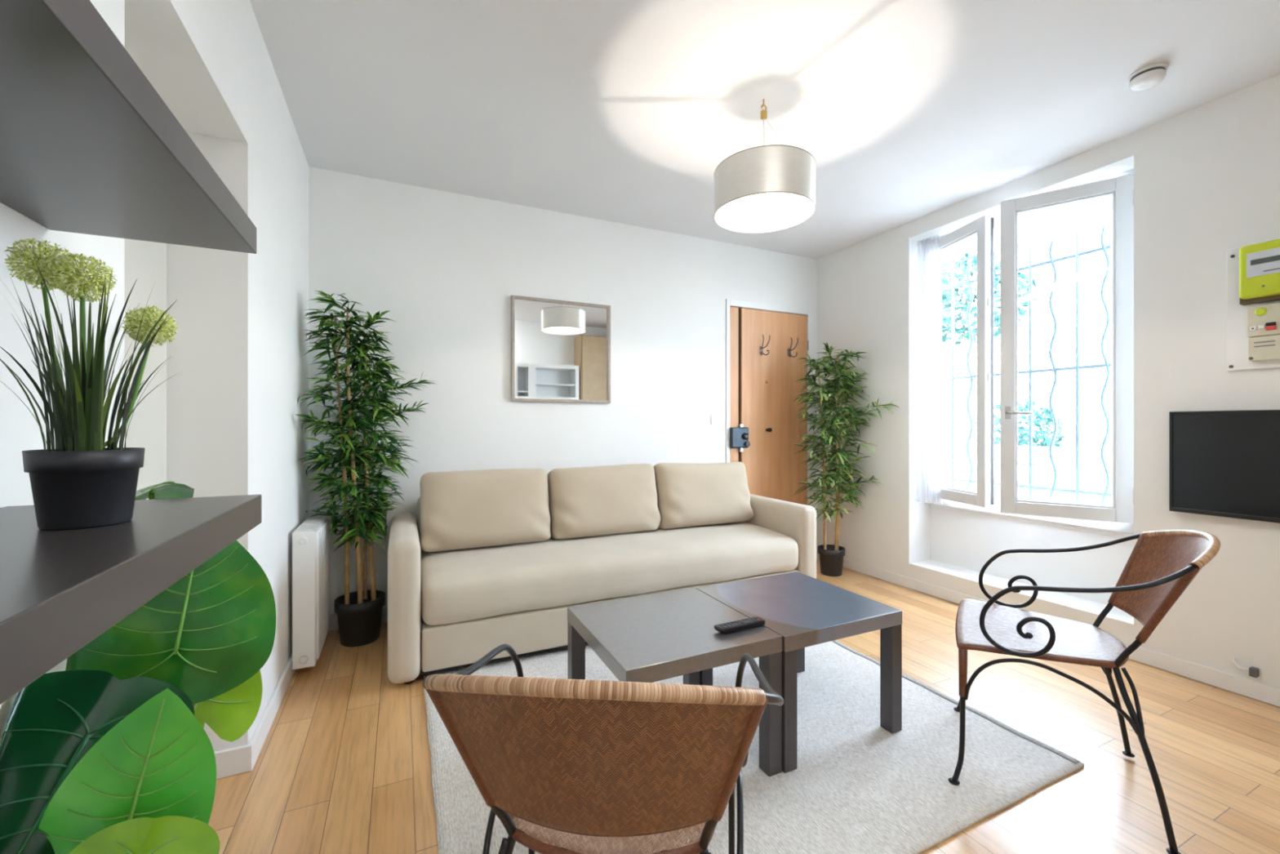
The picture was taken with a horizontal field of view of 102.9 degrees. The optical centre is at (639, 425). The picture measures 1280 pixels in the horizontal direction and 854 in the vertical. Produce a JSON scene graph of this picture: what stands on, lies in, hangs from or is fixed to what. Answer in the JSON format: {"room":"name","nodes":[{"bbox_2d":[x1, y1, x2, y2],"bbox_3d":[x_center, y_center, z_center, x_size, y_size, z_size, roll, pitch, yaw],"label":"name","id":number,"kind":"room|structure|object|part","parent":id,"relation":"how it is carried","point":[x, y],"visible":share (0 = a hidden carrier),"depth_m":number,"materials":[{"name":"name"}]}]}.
{"room":"living room","nodes":[
{"label":"living room","id":0,"kind":"room"},
{"bbox_2d":[0,0,308,751],"bbox_3d":[-1.231,-0.140,1.030,0.445,2.540,3.650,0,0,-25],"label":"wall","id":1,"kind":"structure","parent":0,"point":[239,366],"depth_m":1.63,"materials":[{"name":"white paint"}]},
{"bbox_2d":[0,0,256,253],"bbox_3d":[-0.614,-0.350,0.394,0.282,0.050,1.135,0,0,-25],"label":"wall shelf","id":2,"kind":"object","parent":1,"relation":"attached to","point":[89,145],"visible":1,"depth_m":0.60,"materials":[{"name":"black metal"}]},
{"bbox_2d":[0,494,261,704],"bbox_3d":[-0.580,0.145,0.355,0.310,0.050,1.035,0,0,-25],"label":"wall shelf","id":3,"kind":"object","parent":1,"relation":"attached to","point":[60,591],"visible":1,"depth_m":0.46,"materials":[{"name":"grey wood"}]},
{"bbox_2d":[0,238,177,530],"bbox_3d":[-0.666,-0.051,0.611,0.185,0.343,0.177,0,0,-25],"label":"allium","id":4,"kind":"object","parent":3,"relation":"on","point":[82,482],"visible":1,"depth_m":0.60,"materials":[{"name":"green plant"}]},
{"bbox_3d":[-0.696,-0.072,0.612,0.040,0.206,0.004,0,0,-9],"label":"flower stem","id":5,"kind":"part","parent":4,"relation":"part of","materials":[{"name":"green plant"}]},
{"bbox_3d":[-0.669,-0.065,0.614,0.004,0.191,0.014,0,0,-25],"label":"flower stem","id":6,"kind":"part","parent":4,"relation":"part of","materials":[{"name":"green plant"}]},
{"bbox_2d":[22,447,145,530],"bbox_3d":[-0.671,0.074,0.619,0.101,0.091,0.101,0,0,-25],"label":"pot","id":7,"kind":"object","parent":4,"relation":"attached to","point":[73,488],"depth_m":0.59,"materials":[{"name":"black plastic"}]},
{"bbox_3d":[-0.645,-0.041,0.640,0.004,0.145,0.050,0,0,43],"label":"flower stem","id":8,"kind":"part","parent":4,"relation":"part of","materials":[{"name":"green plant"}]},
{"bbox_2d":[124,238,166,499],"bbox_3d":[-1.338,0.103,1.298,0.012,2.054,0.602,0,0,-25],"label":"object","id":9,"kind":"structure","parent":1,"relation":"attached to","point":[145,261],"depth_m":1.47,"materials":[{"name":"white paint"}]},
{"bbox_2d":[213,653,295,778],"bbox_3d":[-1.625,1.087,2.179,0.213,0.085,1.234,0,0,-25],"label":"baseboard","id":10,"kind":"structure","parent":1,"relation":"attached to","point":[240,759],"depth_m":1.70,"materials":[{"name":"white wood"}]},
{"bbox_2d":[291,515,329,669],"bbox_3d":[-1.611,0.792,2.502,0.115,0.639,0.517,0,0,-25],"label":"radiator","id":11,"kind":"object","parent":1,"relation":"attached to","point":[310,551],"visible":1,"depth_m":2.29,"materials":[{"name":"white metal"}]},
{"bbox_2d":[294,515,324,531],"bbox_3d":[-1.593,0.473,2.470,0.070,0.003,0.396,0,0,-25],"label":"grille","id":12,"kind":"object","parent":11,"relation":"attached to","point":[316,523],"depth_m":2.44,"materials":[{"name":"white metal"}]},
{"bbox_2d":[308,166,817,614],"bbox_3d":[-0.246,-0.140,3.590,4.400,2.540,0.150,0,0,-25],"label":"wall","id":13,"kind":"structure","parent":0,"point":[446,268],"depth_m":3.22,"materials":[{"name":"white paint"}]},
{"bbox_2d":[328,606,387,630],"bbox_3d":[-0.563,1.087,3.351,2.701,0.085,0.014,0,0,-25],"label":"baseboard","id":14,"kind":"structure","parent":13,"relation":"attached to","point":[334,625],"depth_m":2.82,"materials":[{"name":"white wood"}]},
{"bbox_2d":[511,294,610,403],"bbox_3d":[-0.509,-0.487,3.367,0.670,0.669,0.027,0,0,-25],"label":"wall mirror","id":15,"kind":"object","parent":13,"relation":"attached to","point":[561,349],"visible":1,"depth_m":3.36,"materials":[{"name":"silver metal"}]},
{"bbox_2d":[711,414,719,424],"bbox_3d":[0.573,-0.043,3.882,0.075,0.077,0.014,0,0,-25],"label":"light switch","id":16,"kind":"object","parent":13,"relation":"attached to","point":[714,418],"visible":1,"depth_m":3.88,"materials":[{"name":"white plastic"}]},
{"bbox_2d":[725,298,812,506],"bbox_3d":[1.051,0.077,4.120,0.862,2.105,0.170,0,0,-25],"label":"door","id":17,"kind":"structure","parent":13,"relation":"in","point":[765,343],"depth_m":4.10,"materials":[{"name":"brown wood"}]},
{"bbox_3d":[0.833,0.145,3.951,0.040,0.040,0.020,0,0,-25],"label":"lock knob","id":18,"kind":"part","parent":17,"relation":"part of","materials":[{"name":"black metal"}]},
{"bbox_3d":[1.030,0.036,4.070,0.034,0.034,0.050,0,0,-25],"label":"knob","id":19,"kind":"part","parent":17,"relation":"part of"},
{"bbox_2d":[208,558,1279,853],"bbox_3d":[0.551,1.180,1.887,4.400,0.100,3.950,0,0,-25],"label":"floor","id":20,"kind":"structure","parent":0,"point":[342,765],"depth_m":1.72,"materials":[{"name":"brown wood"}]},
{"bbox_2d":[0,480,275,853],"bbox_3d":[-0.821,0.615,0.857,0.294,1.030,0.543,0,0,-25],"label":"leaf plant","id":21,"kind":"object","parent":20,"relation":"on","point":[111,752],"visible":0.94,"depth_m":0.79,"materials":[{"name":"green plant"}]},
{"bbox_2d":[295,288,436,646],"bbox_3d":[-1.397,0.227,2.670,0.623,1.805,0.515,0,0,-25],"label":"bamboo","id":22,"kind":"object","parent":20,"relation":"on","point":[359,612],"visible":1,"depth_m":2.62,"materials":[{"name":"green plant"}]},
{"bbox_2d":[333,590,385,646],"bbox_3d":[-1.475,1.018,2.688,0.236,0.225,0.236,0,0,-25],"label":"pot","id":23,"kind":"object","parent":22,"relation":"attached to","point":[359,618],"depth_m":2.61,"materials":[{"name":"black plastic"}]},
{"bbox_2d":[387,488,816,684],"bbox_3d":[-0.158,0.765,3.042,2.400,0.730,0.876,0,0,-25],"label":"sofa","id":24,"kind":"object","parent":20,"relation":"on","point":[447,610],"visible":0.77,"depth_m":2.50,"materials":[{"name":"beige fabric"}]},
{"bbox_3d":[-1.187,0.805,2.564,0.130,0.610,0.870,0,0,-25],"label":"armrest","id":25,"kind":"part","parent":24,"relation":"part of","materials":[{"name":"beige fabric"}]},
{"bbox_3d":[-1.021,1.115,2.249,0.048,0.030,0.048,0,0,-25],"label":"leg","id":26,"kind":"part","parent":24,"relation":"part of","materials":[{"name":"black plastic"}]},
{"bbox_3d":[-0.303,0.710,3.353,2.132,0.620,0.190,0,0,-25],"label":"backrest","id":27,"kind":"part","parent":24,"relation":"part of","materials":[{"name":"beige fabric"}]},
{"bbox_2d":[419,468,551,551],"bbox_3d":[-0.848,0.457,2.835,0.689,0.421,0.265,0,0,-25],"label":"cushion","id":28,"kind":"object","parent":24,"relation":"on","point":[460,509],"visible":1,"depth_m":2.73,"materials":[{"name":"beige fabric"}]},
{"bbox_3d":[-0.161,1.088,3.050,2.360,0.028,0.780,0,0,-25],"label":"frame","id":29,"kind":"part","parent":24,"relation":"part of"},
{"bbox_2d":[547,463,660,539],"bbox_3d":[-0.215,0.457,3.131,0.691,0.423,0.263,0,0,-25],"label":"cushion","id":30,"kind":"object","parent":24,"relation":"on","point":[618,499],"visible":0.98,"depth_m":3.02,"materials":[{"name":"beige fabric"}]},
{"bbox_2d":[420,521,798,626],"bbox_3d":[-0.117,0.778,2.956,2.132,0.234,0.684,0,0,-25],"label":"seat cushion","id":31,"kind":"object","parent":24,"relation":"on","point":[480,586],"depth_m":2.63,"materials":[{"name":"beige fabric"}]},
{"bbox_3d":[-0.127,0.985,2.977,2.132,0.190,0.680,0,0,-25],"label":"drawer panel","id":32,"kind":"part","parent":24,"relation":"part of","materials":[{"name":"beige fabric"}]},
{"bbox_2d":[653,461,754,528],"bbox_3d":[0.426,0.457,3.430,0.705,0.424,0.261,0,0,-25],"label":"cushion","id":33,"kind":"object","parent":24,"relation":"on","point":[689,494],"visible":0.94,"depth_m":3.32,"materials":[{"name":"beige fabric"}]},
{"bbox_3d":[0.869,0.805,3.527,0.130,0.610,0.870,0,0,-25],"label":"armrest","id":34,"kind":"part","parent":24,"relation":"part of","materials":[{"name":"beige fabric"}]},
{"bbox_2d":[423,640,1084,853],"bbox_3d":[0.241,1.123,2.003,1.960,0.013,1.616,0,0,-25],"label":"area rug","id":35,"kind":"object","parent":20,"relation":"on","point":[857,786],"visible":0.39,"depth_m":1.65,"materials":[{"name":"grey carpet"}]},
{"bbox_2d":[422,644,783,853],"bbox_3d":[-0.048,0.713,0.928,0.558,0.808,0.642,0,0,5],"label":"rattan armchair","id":36,"kind":"object","parent":35,"relation":"on","point":[566,766],"visible":1,"depth_m":0.70,"materials":[{"name":"brown wicker"}]},
{"bbox_3d":[-0.266,0.480,0.769,0.021,0.239,0.125,0,0,36],"label":"wrapped post","id":37,"kind":"part","parent":36,"relation":"part of","materials":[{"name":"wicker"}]},
{"bbox_3d":[-0.232,0.603,0.820,0.019,0.175,0.101,0,0,29],"label":"post","id":38,"kind":"part","parent":36,"relation":"part of","materials":[{"name":"black metal"}]},
{"bbox_3d":[-0.261,0.901,0.808,0.031,0.433,0.153,0,0,43],"label":"leg","id":39,"kind":"part","parent":36,"relation":"part of","materials":[{"name":"black metal"}]},
{"bbox_3d":[-0.263,0.901,1.245,0.032,0.432,0.046,0,0,5],"label":"leg","id":40,"kind":"part","parent":36,"relation":"part of","materials":[{"name":"black metal"}]},
{"bbox_3d":[-0.067,0.460,0.707,0.464,0.284,0.187,0,0,5],"label":"backrest","id":41,"kind":"part","parent":36,"relation":"part of","materials":[{"name":"brown wicker"}]},
{"bbox_3d":[-0.041,0.684,1.013,0.486,0.022,0.429,0,0,5],"label":"seat","id":42,"kind":"part","parent":36,"relation":"part of","materials":[{"name":"beige wicker"}]},
{"bbox_3d":[0.141,0.901,0.774,0.031,0.433,0.153,0,0,-34],"label":"leg","id":43,"kind":"part","parent":36,"relation":"part of","materials":[{"name":"black metal"}]},
{"bbox_3d":[0.115,0.603,0.790,0.019,0.175,0.101,0,0,-20],"label":"post","id":44,"kind":"part","parent":36,"relation":"part of","materials":[{"name":"black metal"}]},
{"bbox_3d":[0.217,0.901,1.204,0.032,0.432,0.046,0,0,5],"label":"leg","id":45,"kind":"part","parent":36,"relation":"part of","materials":[{"name":"black metal"}]},
{"bbox_3d":[0.139,0.480,0.734,0.021,0.239,0.125,0,0,-26],"label":"wrapped post","id":46,"kind":"part","parent":36,"relation":"part of","materials":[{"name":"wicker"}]},
{"bbox_2d":[567,586,782,776],"bbox_3d":[0.093,0.898,1.774,0.549,0.440,0.550,0,0,-25],"label":"side table","id":47,"kind":"object","parent":35,"relation":"on","point":[651,637],"visible":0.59,"depth_m":1.64,"materials":[{"name":"grey wood"}]},
{"bbox_3d":[-0.236,0.923,1.894,0.052,0.390,0.052,0,0,-25],"label":"leg","id":48,"kind":"part","parent":47,"relation":"part of","materials":[{"name":"grey wood"}]},
{"bbox_3d":[0.212,0.923,2.104,0.052,0.390,0.052,0,0,-25],"label":"leg","id":49,"kind":"part","parent":47,"relation":"part of","materials":[{"name":"grey wood"}]},
{"bbox_2d":[714,616,765,633],"bbox_3d":[0.334,0.665,1.703,0.185,0.021,0.044,0,0,-27],"label":"remote control","id":50,"kind":"object","parent":47,"relation":"on","point":[754,621],"visible":1,"depth_m":1.69,"materials":[{"name":"black plastic"}]},
{"bbox_3d":[0.423,0.923,1.655,0.052,0.390,0.052,0,0,-25],"label":"leg","id":51,"kind":"part","parent":47,"relation":"part of","materials":[{"name":"grey wood"}]},
{"bbox_2d":[695,571,902,773],"bbox_3d":[0.597,0.898,2.001,0.549,0.440,0.550,0,0,-25],"label":"side table","id":52,"kind":"object","parent":35,"relation":"on","point":[806,611],"visible":0.74,"depth_m":1.86,"materials":[{"name":"grey wood"}]},
{"bbox_3d":[0.267,0.923,2.121,0.052,0.390,0.052,0,0,-25],"label":"leg","id":53,"kind":"part","parent":52,"relation":"part of","materials":[{"name":"grey wood"}]},
{"bbox_3d":[0.478,0.923,1.671,0.052,0.390,0.052,0,0,-25],"label":"leg","id":54,"kind":"part","parent":52,"relation":"part of","materials":[{"name":"grey wood"}]},
{"bbox_3d":[0.715,0.923,2.331,0.052,0.390,0.052,0,0,-25],"label":"leg","id":55,"kind":"part","parent":52,"relation":"part of","materials":[{"name":"grey wood"}]},
{"bbox_3d":[0.926,0.923,1.881,0.052,0.390,0.052,0,0,-25],"label":"leg","id":56,"kind":"part","parent":52,"relation":"part of","materials":[{"name":"grey wood"}]},
{"bbox_2d":[948,529,1220,853],"bbox_3d":[1.372,0.713,1.632,0.642,0.808,0.558,0,0,33],"label":"rattan armchair","id":57,"kind":"object","parent":35,"relation":"on","point":[1161,565],"visible":1,"depth_m":1.58,"materials":[{"name":"black metal"}]},
{"bbox_3d":[0.991,0.901,1.595,0.046,0.432,0.032,0,0,33],"label":"leg","id":58,"kind":"part","parent":57,"relation":"part of","materials":[{"name":"black metal"}]},
{"bbox_3d":[1.256,0.901,1.997,0.046,0.432,0.032,0,0,33],"label":"leg","id":59,"kind":"part","parent":57,"relation":"part of","materials":[{"name":"black metal"}]},
{"bbox_3d":[1.301,0.684,1.679,0.429,0.022,0.486,0,0,33],"label":"seat","id":60,"kind":"part","parent":57,"relation":"part of","materials":[{"name":"beige wicker"}]},
{"bbox_3d":[1.571,0.603,1.710,0.101,0.175,0.019,0,0,9],"label":"post","id":61,"kind":"part","parent":57,"relation":"part of","materials":[{"name":"black metal"}]},
{"bbox_3d":[1.598,0.901,1.726,0.153,0.433,0.031,0,0,-5],"label":"leg","id":62,"kind":"part","parent":57,"relation":"part of","materials":[{"name":"black metal"}]},
{"bbox_3d":[1.632,0.480,1.704,0.125,0.239,0.021,0,0,3],"label":"wrapped post","id":63,"kind":"part","parent":57,"relation":"part of","materials":[{"name":"wicker"}]},
{"bbox_3d":[1.379,0.603,1.419,0.019,0.175,0.101,0,0,-32],"label":"post","id":64,"kind":"part","parent":57,"relation":"part of","materials":[{"name":"black metal"}]},
{"bbox_3d":[1.376,0.901,1.388,0.031,0.433,0.153,0,0,-18],"label":"leg","id":65,"kind":"part","parent":57,"relation":"part of","materials":[{"name":"black metal"}]},
{"bbox_3d":[1.557,0.460,1.511,0.187,0.284,0.464,0,0,33],"label":"backrest","id":66,"kind":"part","parent":57,"relation":"part of","materials":[{"name":"brown wicker"}]},
{"bbox_3d":[1.409,0.480,1.365,0.021,0.239,0.125,0,0,-26],"label":"wrapped post","id":67,"kind":"part","parent":57,"relation":"part of","materials":[{"name":"wicker"}]},
{"bbox_2d":[792,342,898,576],"bbox_3d":[1.441,0.248,3.778,0.556,1.763,0.673,0,0,-25],"label":"bamboo","id":68,"kind":"object","parent":20,"relation":"on","point":[831,556],"visible":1,"depth_m":3.83,"materials":[{"name":"green plant"}]},
{"bbox_2d":[817,544,844,576],"bbox_3d":[1.458,1.030,3.885,0.196,0.200,0.196,0,0,-25],"label":"pot","id":69,"kind":"object","parent":68,"relation":"attached to","point":[831,556],"depth_m":3.82,"materials":[{"name":"black plastic"}]},
{"bbox_2d":[249,0,1279,258],"bbox_3d":[0.551,-1.460,1.887,4.400,0.100,3.950,0,0,-25],"label":"ceiling","id":70,"kind":"structure","parent":0,"point":[626,112],"depth_m":2.13,"materials":[{"name":"white paint"}]},
{"bbox_2d":[714,98,815,233],"bbox_3d":[0.535,-1.161,2.205,0.426,0.499,0.426,0,0,-25],"label":"pendant lamp","id":71,"kind":"object","parent":70,"relation":"hanging from","point":[764,188],"visible":1,"depth_m":2.08,"materials":[{"name":"fabric"}]},
{"bbox_3d":[0.535,-0.968,2.205,0.016,0.020,0.016,0,0,-25],"label":"bulb","id":72,"kind":"part","parent":71,"relation":"part of","materials":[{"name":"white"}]},
{"bbox_3d":[0.536,-1.228,2.206,0.008,0.265,0.006,0,0,-25],"label":"cord","id":73,"kind":"part","parent":71,"relation":"part of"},
{"bbox_3d":[0.535,-1.004,2.205,0.424,0.182,0.424,0,0,-25],"label":"lamp shade","id":74,"kind":"part","parent":71,"relation":"part of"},
{"bbox_3d":[0.590,-1.212,2.205,0.114,0.240,0.006,0,0,-1],"label":"loose cord","id":75,"kind":"part","parent":71,"relation":"part of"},
{"bbox_2d":[1127,62,1168,91],"bbox_3d":[2.027,-1.385,2.037,0.114,0.049,0.114,0,0,-25],"label":"smoke detector","id":76,"kind":"object","parent":70,"relation":"attached to","point":[1148,77],"visible":1,"depth_m":2.01,"materials":[{"name":"white plastic"}]},
{"bbox_2d":[817,74,1279,688],"bbox_3d":[2.442,-0.140,2.679,0.305,2.540,3.780,0,0,-25],"label":"wall","id":77,"kind":"structure","parent":0,"point":[1206,176],"depth_m":2.42,"materials":[{"name":"white paint"}]},
{"bbox_2d":[941,224,1111,504],"bbox_3d":[2.431,-0.305,3.143,0.070,1.635,1.242,0,0,-25],"label":"window grille","id":78,"kind":"object","parent":77,"relation":"in","point":[1104,247],"visible":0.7,"depth_m":3.07,"materials":[{"name":"white metal"}]},
{"bbox_2d":[924,168,1133,537],"bbox_3d":[2.190,-0.360,3.030,0.522,1.880,1.200,0,0,-25],"label":"window","id":79,"kind":"structure","parent":77,"relation":"in","point":[1117,518],"depth_m":2.82,"materials":[{"name":"white plastic"}]},
{"bbox_2d":[914,234,942,504],"bbox_3d":[1.958,-0.373,3.469,0.053,1.797,0.190,0,0,-25],"label":"sheer curtain","id":80,"kind":"object","parent":79,"relation":"hanging from","point":[928,415],"visible":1,"depth_m":3.46,"materials":[{"name":"white fabric"}]},
{"bbox_3d":[2.051,-0.383,3.289,0.060,1.745,0.515,0,0,-6],"label":"sash","id":81,"kind":"part","parent":79,"relation":"part of","materials":[{"name":"white plastic"}]},
{"bbox_3d":[2.068,-0.070,2.783,0.123,0.070,0.062,0,0,36],"label":"handle","id":82,"kind":"part","parent":79,"relation":"part of","materials":[{"name":"metal"}]},
{"bbox_3d":[2.368,0.564,3.114,0.130,0.032,1.160,0,0,-25],"label":"sill","id":83,"kind":"part","parent":79,"relation":"part of","materials":[{"name":"white paint"}]},
{"bbox_3d":[2.256,-0.383,2.721,0.545,1.745,0.060,0,0,36],"label":"sash","id":84,"kind":"part","parent":79,"relation":"part of","materials":[{"name":"white plastic"}]},
{"bbox_2d":[817,553,1279,706],"bbox_3d":[2.275,1.091,2.661,0.012,0.073,3.630,0,0,-25],"label":"baseboard","id":85,"kind":"structure","parent":77,"relation":"attached to","point":[1247,687],"depth_m":2.33,"materials":[{"name":"white wood"}]},
{"bbox_2d":[1168,409,1279,523],"bbox_3d":[2.568,0.162,1.986,0.054,0.448,0.727,0,0,-25],"label":"television","id":86,"kind":"object","parent":77,"relation":"attached to","point":[1226,464],"visible":1,"depth_m":2.15,"materials":[{"name":"black plastic"}]},
{"bbox_2d":[1231,657,1258,677],"bbox_3d":[2.517,1.008,2.124,0.032,0.051,0.076,0,0,-25],"label":"outlet","id":87,"kind":"object","parent":77,"relation":"attached to","point":[1253,671],"visible":1,"depth_m":2.10,"materials":[{"name":"grey plastic"}]},
{"bbox_2d":[1226,240,1279,370],"bbox_3d":[2.587,-0.488,1.976,0.028,0.513,0.424,0,0,-25],"label":"board","id":88,"kind":"object","parent":77,"relation":"attached to","point":[1237,313],"visible":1,"depth_m":2.14,"materials":[{"name":"white plastic"}]},
{"bbox_2d":[1239,238,1279,305],"bbox_3d":[2.514,-0.615,2.015,0.082,0.234,0.197,0,0,-25],"label":"meter","id":89,"kind":"object","parent":88,"relation":"attached to","point":[1259,263],"visible":1,"depth_m":2.03,"materials":[{"name":"plastic"}]},
{"bbox_3d":[2.484,-0.643,1.990,0.004,0.097,0.154,0,0,-25],"label":"display panel","id":90,"kind":"part","parent":89,"relation":"part of","materials":[{"name":"white plastic"}]},
{"bbox_2d":[1247,302,1279,361],"bbox_3d":[2.521,-0.372,2.022,0.064,0.220,0.143,0,0,-25],"label":"circuit breaker","id":91,"kind":"object","parent":88,"relation":"attached to","point":[1263,321],"visible":1,"depth_m":2.04,"materials":[{"name":"beige plastic"}]},
{"bbox_3d":[2.477,-0.391,2.059,0.008,0.016,0.016,0,0,-25],"label":"rating plate","id":92,"kind":"part","parent":91,"relation":"part of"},
{"bbox_2d":[1265,325,1276,330],"bbox_3d":[2.494,-0.386,2.016,0.012,0.015,0.025,0,0,-25],"label":"switch","id":93,"kind":"object","parent":91,"relation":"attached to","point":[1267,327],"depth_m":2.01,"materials":[{"name":"red plastic"}]},
{"bbox_2d":[1265,321,1276,325],"bbox_3d":[2.494,-0.401,2.016,0.012,0.012,0.025,0,0,-25],"label":"switch","id":94,"kind":"object","parent":91,"relation":"attached to","point":[1267,323],"depth_m":2.01,"materials":[{"name":"black plastic"}]},
{"label":"outside","id":95,"kind":"structure","parent":0,"visible":0},
{"bbox_2d":[942,474,1111,500],"bbox_3d":[5.746,1.280,6.004,8.500,0.200,18.000,0,0,-25],"label":"ground","id":96,"kind":"structure","parent":95,"point":[943,475],"depth_m":9.77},
{"bbox_2d":[941,250,1039,479],"bbox_3d":[4.598,-0.625,7.196,1.511,3.612,1.698,0,0,-25],"label":"tree","id":97,"kind":"object","parent":96,"relation":"on","point":[1023,300],"visible":0.4,"depth_m":6.91,"materials":[{"name":"green plant"}]},
{"bbox_2d":[973,396,1071,484],"bbox_3d":[4.184,0.429,5.655,0.747,1.509,0.879,0,0,-25],"label":"shrub","id":98,"kind":"object","parent":96,"relation":"on","point":[1045,439],"visible":0.42,"depth_m":5.43,"materials":[{"name":"green plant"}]},
{"bbox_2d":[942,441,1111,505],"bbox_3d":[3.546,0.680,5.691,0.090,1.000,3.500,0,0,-25],"label":"fence","id":99,"kind":"object","parent":96,"relation":"on","point":[1088,457],"visible":0.17,"depth_m":4.87,"materials":[{"name":"white metal"}]},
{"bbox_3d":[3.580,0.680,5.652,0.060,1.000,0.060,0,0,-25],"label":"post","id":100,"kind":"part","parent":99,"relation":"part of","materials":[{"name":"white metal"}]}
]}

